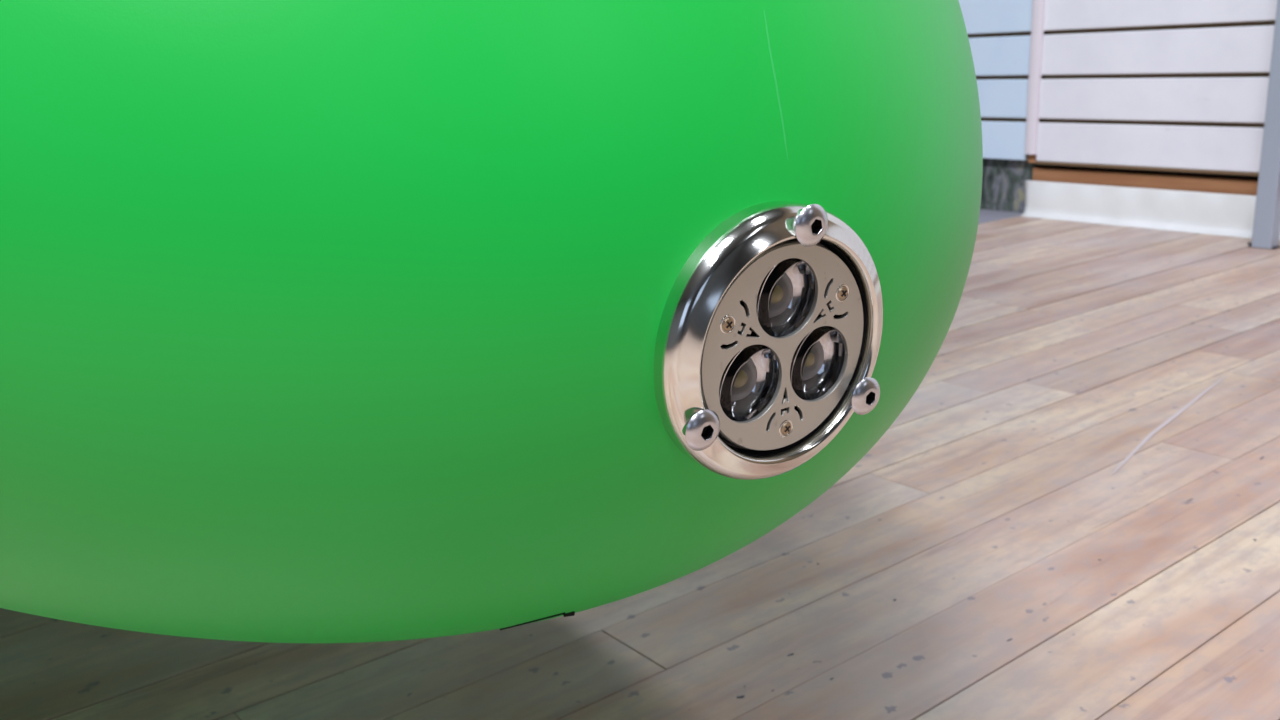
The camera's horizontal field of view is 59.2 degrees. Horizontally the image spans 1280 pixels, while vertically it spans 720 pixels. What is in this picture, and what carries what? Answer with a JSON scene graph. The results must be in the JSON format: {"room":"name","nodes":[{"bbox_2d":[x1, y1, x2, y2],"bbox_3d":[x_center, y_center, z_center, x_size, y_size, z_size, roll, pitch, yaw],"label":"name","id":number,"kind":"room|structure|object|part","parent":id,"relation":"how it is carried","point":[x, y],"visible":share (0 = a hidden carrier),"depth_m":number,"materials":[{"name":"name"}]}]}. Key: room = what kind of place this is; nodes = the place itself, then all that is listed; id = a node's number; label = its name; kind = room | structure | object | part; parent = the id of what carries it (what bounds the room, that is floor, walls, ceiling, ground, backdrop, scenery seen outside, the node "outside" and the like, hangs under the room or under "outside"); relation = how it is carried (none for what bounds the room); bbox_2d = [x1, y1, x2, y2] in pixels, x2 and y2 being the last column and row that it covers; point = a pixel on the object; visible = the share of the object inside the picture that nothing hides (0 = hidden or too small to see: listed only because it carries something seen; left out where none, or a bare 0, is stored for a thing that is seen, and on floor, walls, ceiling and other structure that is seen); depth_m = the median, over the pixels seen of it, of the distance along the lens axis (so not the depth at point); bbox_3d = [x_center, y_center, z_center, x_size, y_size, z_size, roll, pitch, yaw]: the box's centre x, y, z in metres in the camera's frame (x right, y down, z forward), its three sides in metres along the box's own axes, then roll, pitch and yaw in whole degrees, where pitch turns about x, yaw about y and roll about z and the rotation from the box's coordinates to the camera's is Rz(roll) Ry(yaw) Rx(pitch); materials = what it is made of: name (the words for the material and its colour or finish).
{"room":"showroom","nodes":[
{"label":"showroom","id":0,"kind":"room"},
{"bbox_2d":[0,209,1279,719],"bbox_3d":[-0.796,0.524,-0.529,5.930,0.061,9.000,-14,19,-37],"label":"floor","id":1,"kind":"structure","parent":0,"point":[1073,513],"depth_m":0.68,"materials":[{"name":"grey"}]},
{"bbox_2d":[0,0,982,642],"bbox_3d":[-0.644,-0.590,0.822,1.052,1.380,1.958,-14,19,-37],"label":"vehicle","id":2,"kind":"object","parent":1,"relation":"on","point":[321,321],"visible":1,"depth_m":0.23,"materials":[{"name":"green plastic"}]},
{"bbox_3d":[-0.030,0.067,0.299,0.022,0.015,0.005,4,16,22],"label":"underside rail","id":3,"kind":"part","parent":2,"relation":"part of","materials":[{"name":"black metal"}]},
{"bbox_3d":[0.033,-0.003,0.254,0.048,0.048,0.001,-15,24,-32],"label":"plate","id":4,"kind":"part","parent":2,"relation":"part of","materials":[{"name":"silver metal"}]},
{"bbox_2d":[1248,0,1279,248],"bbox_3d":[0.901,-1.426,1.372,0.029,2.600,0.042,-14,19,-37],"label":"metal post","id":5,"kind":"object","parent":1,"relation":"on","point":[1266,227],"visible":1,"depth_m":1.67,"materials":[{"name":"grey metal"}]},
{"bbox_3d":[0.946,-0.174,1.709,0.020,0.006,0.042,-14,19,-37],"label":"foot plate","id":6,"kind":"part","parent":5,"relation":"part of","materials":[{"name":"grey metal"}]},
{"bbox_2d":[959,0,1276,212],"bbox_3d":[1.469,-1.366,0.881,0.122,2.700,9.000,-14,19,-37],"label":"wall","id":7,"kind":"structure","parent":0,"point":[1168,87],"depth_m":1.91,"materials":[{"name":"white"}]},
{"bbox_2d":[1025,0,1044,154],"bbox_3d":[0.673,-1.614,1.740,0.009,2.560,0.024,-14,19,-37],"label":"trim","id":8,"kind":"structure","parent":7,"relation":"attached to","point":[1038,6],"depth_m":2.03,"materials":[{"name":"white"}]},
{"bbox_2d":[1021,180,1256,238],"bbox_3d":[0.846,-0.264,1.943,0.024,0.065,0.418,-14,19,-37],"label":"baseboard","id":9,"kind":"structure","parent":7,"relation":"attached to","point":[1222,214],"depth_m":1.93,"materials":[{"name":"white paint"}]},
{"bbox_2d":[1032,167,1257,195],"bbox_3d":[1.303,-0.154,1.426,0.028,0.088,1.797,-14,19,-37],"label":"trim","id":10,"kind":"structure","parent":7,"relation":"attached to","point":[1110,178],"depth_m":1.92,"materials":[{"name":"orange wood"}]}
]}

